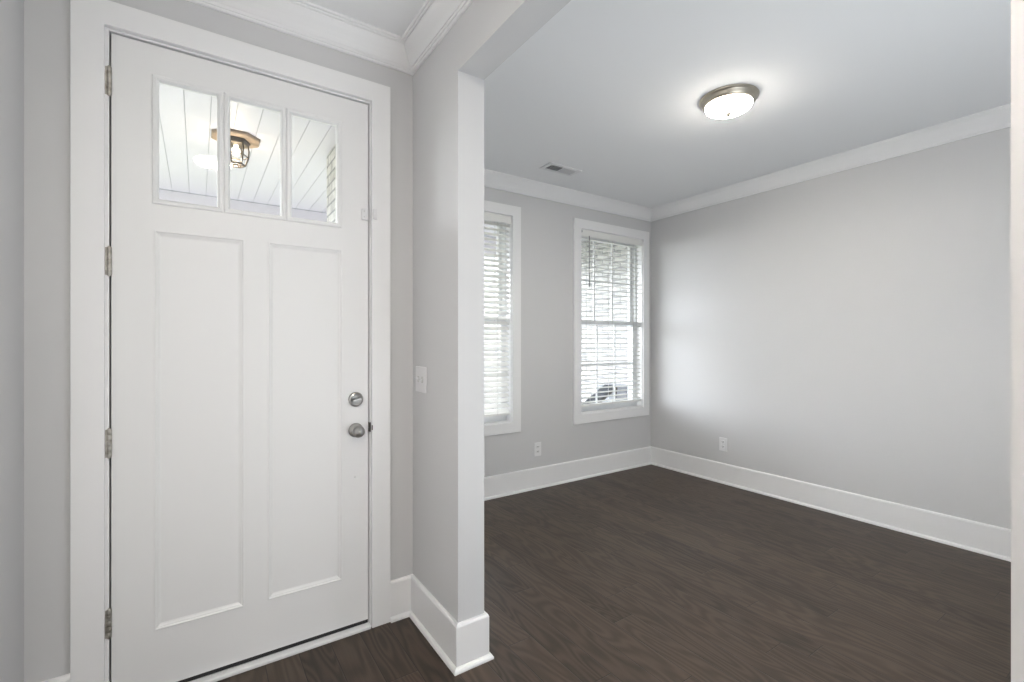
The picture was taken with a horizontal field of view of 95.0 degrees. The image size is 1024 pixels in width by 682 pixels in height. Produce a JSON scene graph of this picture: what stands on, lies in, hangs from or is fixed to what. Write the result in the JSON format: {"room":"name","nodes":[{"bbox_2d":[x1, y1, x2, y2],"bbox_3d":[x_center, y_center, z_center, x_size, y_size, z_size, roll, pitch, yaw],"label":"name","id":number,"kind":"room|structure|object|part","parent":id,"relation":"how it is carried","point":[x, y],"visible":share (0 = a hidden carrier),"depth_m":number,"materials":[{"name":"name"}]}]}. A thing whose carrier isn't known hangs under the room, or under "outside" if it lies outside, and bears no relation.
{"room":"entryway","nodes":[
{"label":"entryway","id":0,"kind":"room"},
{"bbox_2d":[0,0,23,681],"bbox_3d":[-0.180,-0.043,-0.704,0.130,2.735,5.630,0,0,-34],"label":"wall","id":1,"kind":"structure","parent":0,"point":[11,11],"depth_m":1.44,"materials":[{"name":"grey paint"}]},
{"bbox_2d":[24,0,412,681],"bbox_3d":[-1.089,-0.043,1.985,1.351,2.735,0.150,0,0,-34],"label":"wall","id":2,"kind":"structure","parent":0,"point":[46,22],"depth_m":1.60,"materials":[{"name":"grey paint"}]},
{"bbox_2d":[41,673,69,681],"bbox_3d":[-1.551,1.230,1.567,0.118,0.187,0.030,0,0,-34],"label":"baseboard","id":3,"kind":"structure","parent":2,"relation":"attached to","point":[64,678],"depth_m":1.59,"materials":[{"name":"white paint"}]},
{"bbox_2d":[70,0,389,681],"bbox_3d":[-1.043,0.062,1.914,1.116,2.524,0.022,0,0,-34],"label":"trim","id":4,"kind":"structure","parent":2,"relation":"attached to","point":[89,19],"depth_m":1.64,"materials":[{"name":"white paint"}]},
{"bbox_2d":[105,27,372,681],"bbox_3d":[-1.095,0.099,1.997,0.966,2.450,0.302,0,0,-34],"label":"door","id":5,"kind":"structure","parent":2,"relation":"in","point":[238,342],"depth_m":1.88,"materials":[{"name":"white paint"}]},
{"bbox_3d":[-1.244,-0.752,1.808,0.226,0.480,0.023,0,0,-34],"label":"glazing frame","id":6,"kind":"part","parent":5,"relation":"part of","materials":[{"name":"white paint"}]},
{"bbox_3d":[-1.216,0.331,1.837,0.294,1.492,0.034,0,0,-34],"label":"recessed panel","id":7,"kind":"part","parent":5,"relation":"part of","materials":[{"name":"white paint"}]},
{"bbox_3d":[-1.055,-0.752,1.935,0.224,0.480,0.023,0,0,-34],"label":"glazing frame","id":8,"kind":"part","parent":5,"relation":"part of","materials":[{"name":"white paint"}]},
{"bbox_3d":[-0.899,0.331,2.049,0.301,1.492,0.034,0,0,-34],"label":"recessed panel","id":9,"kind":"part","parent":5,"relation":"part of","materials":[{"name":"white paint"}]},
{"bbox_3d":[-0.867,-0.752,2.061,0.226,0.480,0.023,0,0,-34],"label":"glazing frame","id":10,"kind":"part","parent":5,"relation":"part of","materials":[{"name":"white paint"}]},
{"bbox_3d":[-0.699,0.406,2.126,0.065,0.065,0.069,0,0,-34],"label":"knob","id":11,"kind":"part","parent":5,"relation":"part of","materials":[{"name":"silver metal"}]},
{"bbox_2d":[361,208,367,220],"bbox_3d":[-0.680,-0.587,2.171,0.030,0.052,0.015,0,0,-34],"label":"sensor","id":12,"kind":"object","parent":5,"relation":"attached to","point":[364,212],"visible":1,"depth_m":2.17,"materials":[{"name":"white plastic"}]},
{"bbox_3d":[-0.657,0.398,2.180,0.010,0.043,0.037,0,0,-34],"label":"strike plate","id":13,"kind":"part","parent":5,"relation":"part of","materials":[{"name":"grey metal"}]},
{"bbox_2d":[186,0,412,75],"bbox_3d":[-1.022,-1.356,1.885,1.351,0.110,0.090,0,0,-34],"label":"trim","id":14,"kind":"structure","parent":2,"relation":"attached to","point":[302,19],"depth_m":2.02,"materials":[{"name":"white paint"}]},
{"bbox_2d":[390,574,411,622],"bbox_3d":[-0.527,1.230,2.253,0.119,0.187,0.030,0,0,-34],"label":"baseboard","id":15,"kind":"structure","parent":2,"relation":"attached to","point":[400,588],"depth_m":2.25,"materials":[{"name":"white paint"}]},
{"bbox_2d":[159,89,308,197],"bbox_3d":[-1.530,-1.374,3.561,7.218,0.024,2.780,0,0,-34],"label":"backing","id":16,"kind":"object","parent":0,"point":[183,89],"visible":0.06,"depth_m":3.15,"materials":[{"name":"grey"}]},
{"bbox_2d":[327,143,335,222],"bbox_3d":[-0.913,-0.051,2.963,0.210,3.050,1.280,0,0,-34],"label":"wall","id":17,"kind":"structure","parent":0,"point":[331,157],"depth_m":3.31,"materials":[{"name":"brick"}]},
{"bbox_2d":[159,83,584,240],"bbox_3d":[-1.460,-1.362,3.608,7.045,0.012,2.780,0,0,-34],"label":"ceiling","id":18,"kind":"structure","parent":0,"point":[309,192],"depth_m":3.39,"materials":[{"name":"white wood"}]},
{"bbox_2d":[211,129,259,167],"bbox_3d":[-1.838,-1.264,3.126,0.277,0.183,0.277,0,0,-34],"label":"lantern","id":19,"kind":"object","parent":18,"relation":"attached to","point":[242,140],"visible":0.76,"depth_m":3.10,"materials":[{"name":"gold metal"}]},
{"bbox_3d":[-1.838,-1.274,3.126,0.050,0.073,0.050,0,0,-34],"label":"bulb","id":20,"kind":"part","parent":19,"relation":"part of","materials":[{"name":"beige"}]},
{"bbox_2d":[484,240,627,409],"bbox_3d":[-0.003,-0.101,7.886,0.130,3.150,5.890,0,0,-34],"label":"wall","id":21,"kind":"structure","parent":0,"point":[622,308],"depth_m":6.06,"materials":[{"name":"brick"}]},
{"bbox_2d":[159,189,495,257],"bbox_3d":[-2.348,-1.251,4.782,7.218,0.270,0.160,0,0,-34],"label":"trim","id":22,"kind":"structure","parent":21,"relation":"attached to","point":[163,194],"depth_m":4.53,"materials":[{"name":"white wood"}]},
{"bbox_2d":[484,186,650,476],"bbox_3d":[0.230,-0.043,4.318,3.192,2.735,0.120,0,0,-34],"label":"wall","id":23,"kind":"structure","parent":0,"point":[546,225],"depth_m":4.33,"materials":[{"name":"grey paint"}]},
{"bbox_2d":[484,200,520,435],"bbox_3d":[-0.421,-0.194,3.919,1.060,1.970,0.218,0,0,-34],"label":"window","id":24,"kind":"structure","parent":23,"relation":"in","point":[494,425],"depth_m":4.10,"materials":[{"name":"white paint"}]},
{"bbox_3d":[-0.448,-0.620,3.959,0.834,0.892,0.034,0,0,-34],"label":"sash","id":25,"kind":"part","parent":24,"relation":"part of","materials":[{"name":"white plastic"}]},
{"bbox_3d":[-0.427,0.232,3.928,0.834,0.892,0.034,0,0,-34],"label":"sash","id":26,"kind":"part","parent":24,"relation":"part of","materials":[{"name":"white plastic"}]},
{"bbox_3d":[-0.439,-0.194,3.945,0.866,1.776,0.095,0,0,-34],"label":"frame","id":27,"kind":"part","parent":24,"relation":"part of","materials":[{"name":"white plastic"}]},
{"bbox_2d":[484,212,510,416],"bbox_3d":[-0.389,-0.225,3.870,0.878,1.726,0.064,0,0,-34],"label":"window blind","id":28,"kind":"object","parent":24,"relation":"attached to","point":[490,412],"visible":0.38,"depth_m":4.03,"materials":[{"name":"white plastic"}]},
{"bbox_3d":[-0.137,-0.205,4.043,0.004,1.666,0.056,0,0,-34],"label":"ladder cord","id":29,"kind":"part","parent":28,"relation":"part of","materials":[{"name":"white fabric"}]},
{"bbox_3d":[-0.391,0.628,3.873,0.866,0.020,0.052,0,0,-34],"label":"rail","id":30,"kind":"part","parent":28,"relation":"part of","materials":[{"name":"white plastic"}]},
{"bbox_2d":[534,442,540,456],"bbox_3d":[0.233,0.973,4.242,0.078,0.124,0.009,0,0,-34],"label":"wall outlet","id":31,"kind":"object","parent":23,"relation":"attached to","point":[537,446],"visible":1,"depth_m":4.24,"materials":[{"name":"white plastic"}]},
{"bbox_2d":[484,446,650,500],"bbox_3d":[0.230,1.230,4.228,3.092,0.187,0.030,0,0,-34],"label":"baseboard","id":32,"kind":"structure","parent":23,"relation":"attached to","point":[506,484],"depth_m":4.38,"materials":[{"name":"white paint"}]},
{"bbox_2d":[484,169,651,221],"bbox_3d":[0.247,-1.356,4.203,3.092,0.110,0.090,0,0,-34],"label":"trim","id":33,"kind":"structure","parent":23,"relation":"attached to","point":[492,179],"depth_m":4.35,"materials":[{"name":"white paint"}]},
{"bbox_2d":[573,218,648,424],"bbox_3d":[0.977,-0.194,4.855,1.065,1.970,0.218,0,0,-34],"label":"window","id":34,"kind":"structure","parent":23,"relation":"in","point":[589,414],"depth_m":4.93,"materials":[{"name":"white paint"}]},
{"bbox_3d":[0.950,-0.620,4.895,0.839,0.892,0.034,0,0,-34],"label":"sash","id":35,"kind":"part","parent":34,"relation":"part of","materials":[{"name":"white plastic"}]},
{"bbox_3d":[0.971,0.232,4.864,0.839,0.892,0.034,0,0,-34],"label":"sash","id":36,"kind":"part","parent":34,"relation":"part of","materials":[{"name":"white plastic"}]},
{"bbox_3d":[0.959,-0.194,4.881,0.871,1.776,0.095,0,0,-34],"label":"frame","id":37,"kind":"part","parent":34,"relation":"part of","materials":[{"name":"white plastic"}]},
{"bbox_2d":[581,230,641,406],"bbox_3d":[1.012,-0.225,4.802,0.883,1.726,0.074,0,0,-34],"label":"window blind","id":38,"kind":"object","parent":34,"relation":"attached to","point":[585,233],"visible":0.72,"depth_m":4.79,"materials":[{"name":"white plastic"}]},
{"bbox_3d":[1.007,-0.205,4.809,0.004,1.666,0.056,0,0,-34],"label":"ladder cord","id":39,"kind":"part","parent":38,"relation":"part of","materials":[{"name":"white fabric"}]},
{"bbox_3d":[1.007,0.628,4.809,0.871,0.020,0.052,0,0,-34],"label":"rail","id":40,"kind":"part","parent":38,"relation":"part of","materials":[{"name":"white plastic"}]},
{"bbox_2d":[217,465,1010,681],"bbox_3d":[1.468,1.384,1.055,4.865,0.120,6.720,0,0,-34],"label":"floor","id":41,"kind":"structure","parent":0,"point":[648,573],"depth_m":2.37,"materials":[{"name":"brown wood"}]},
{"bbox_2d":[305,0,1010,207],"bbox_3d":[1.418,-1.486,1.130,4.865,0.150,6.900,0,0,-34],"label":"ceiling","id":42,"kind":"structure","parent":0,"point":[611,91],"depth_m":2.54,"materials":[{"name":"white paint"}]},
{"bbox_2d":[539,162,581,175],"bbox_3d":[0.399,-1.405,3.844,0.330,0.012,0.150,0,0,-34],"label":"ceiling vent","id":43,"kind":"object","parent":42,"relation":"in","point":[553,167],"visible":1,"depth_m":3.83,"materials":[{"name":"white plastic"}]},
{"bbox_2d":[699,84,759,118],"bbox_3d":[1.257,-1.357,2.726,0.320,0.109,0.320,0,0,-34],"label":"ceiling light","id":44,"kind":"object","parent":42,"relation":"attached to","point":[728,101],"visible":1,"depth_m":2.65,"materials":[{"name":"silver metal"}]},
{"bbox_3d":[1.257,-1.349,2.726,0.253,0.051,0.253,0,0,-34],"label":"lamp shade","id":45,"kind":"part","parent":44,"relation":"part of","materials":[{"name":"white glass"}]},
{"bbox_2d":[413,0,1023,681],"bbox_3d":[0.722,-0.043,0.604,0.122,2.735,6.600,0,0,-34],"label":"wall","id":46,"kind":"structure","parent":0,"point":[448,87],"depth_m":1.94,"materials":[{"name":"grey paint"}]},
{"bbox_2d":[416,366,426,392],"bbox_3d":[-0.433,0.178,2.202,0.020,0.120,0.122,0,0,-34],"label":"light switch","id":47,"kind":"object","parent":46,"relation":"attached to","point":[421,372],"visible":1,"depth_m":2.19,"materials":[{"name":"white plastic"}]},
{"bbox_2d":[409,574,457,675],"bbox_3d":[-0.356,1.230,2.078,0.030,0.187,0.511,0,0,-34],"label":"baseboard","id":48,"kind":"structure","parent":46,"relation":"attached to","point":[436,624],"depth_m":2.05,"materials":[{"name":"white paint"}]},
{"bbox_2d":[402,0,473,74],"bbox_3d":[0.973,-1.356,0.038,0.090,0.110,5.380,0,0,-34],"label":"trim","id":49,"kind":"structure","parent":46,"relation":"attached to","point":[434,20],"depth_m":2.02,"materials":[{"name":"white paint"}]},
{"bbox_2d":[455,613,493,675],"bbox_3d":[-0.159,1.230,1.920,0.182,0.187,0.030,0,0,-34],"label":"baseboard","id":50,"kind":"structure","parent":46,"relation":"attached to","point":[472,634],"depth_m":1.92,"materials":[{"name":"white paint"}]},
{"bbox_2d":[651,127,1010,528],"bbox_3d":[2.715,-0.043,3.430,0.150,2.735,4.120,0,0,-34],"label":"wall","id":51,"kind":"structure","parent":0,"point":[849,330],"depth_m":3.51,"materials":[{"name":"grey paint"}]},
{"bbox_2d":[719,437,726,451],"bbox_3d":[1.975,0.962,4.392,0.009,0.124,0.078,0,0,-34],"label":"wall outlet","id":52,"kind":"object","parent":51,"relation":"attached to","point":[722,441],"visible":1,"depth_m":4.39,"materials":[{"name":"white plastic"}]},
{"bbox_2d":[651,446,1010,561],"bbox_3d":[2.612,1.230,3.421,0.030,0.187,4.020,0,0,-34],"label":"baseboard","id":53,"kind":"structure","parent":51,"relation":"attached to","point":[974,536],"depth_m":3.50,"materials":[{"name":"white paint"}]},
{"bbox_2d":[651,103,1010,221],"bbox_3d":[2.587,-1.356,3.405,0.090,0.110,4.020,0,0,-34],"label":"trim","id":54,"kind":"structure","parent":51,"relation":"attached to","point":[997,118],"depth_m":3.47,"materials":[{"name":"white paint"}]},
{"bbox_3d":[-1.682,1.414,3.699,7.320,0.120,3.180,0,0,-34],"label":"floor","id":55,"kind":"structure","parent":0,"visible":0},
{"bbox_2d":[583,384,617,403],"bbox_3d":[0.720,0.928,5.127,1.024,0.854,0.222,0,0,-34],"label":"car","id":56,"kind":"object","parent":55,"relation":"on","point":[605,385],"visible":0.12,"depth_m":5.29,"materials":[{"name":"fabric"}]},
{"bbox_2d":[598,384,627,401],"bbox_3d":[1.229,0.939,5.618,0.343,0.830,0.280,0,0,-34],"label":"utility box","id":57,"kind":"object","parent":55,"relation":"on","point":[624,387],"visible":0.09,"depth_m":5.51,"materials":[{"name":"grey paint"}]},
{"bbox_3d":[1.229,0.539,5.618,0.343,0.030,0.280,0,0,-34],"label":"lid","id":58,"kind":"part","parent":57,"relation":"part of","materials":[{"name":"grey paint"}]}
]}

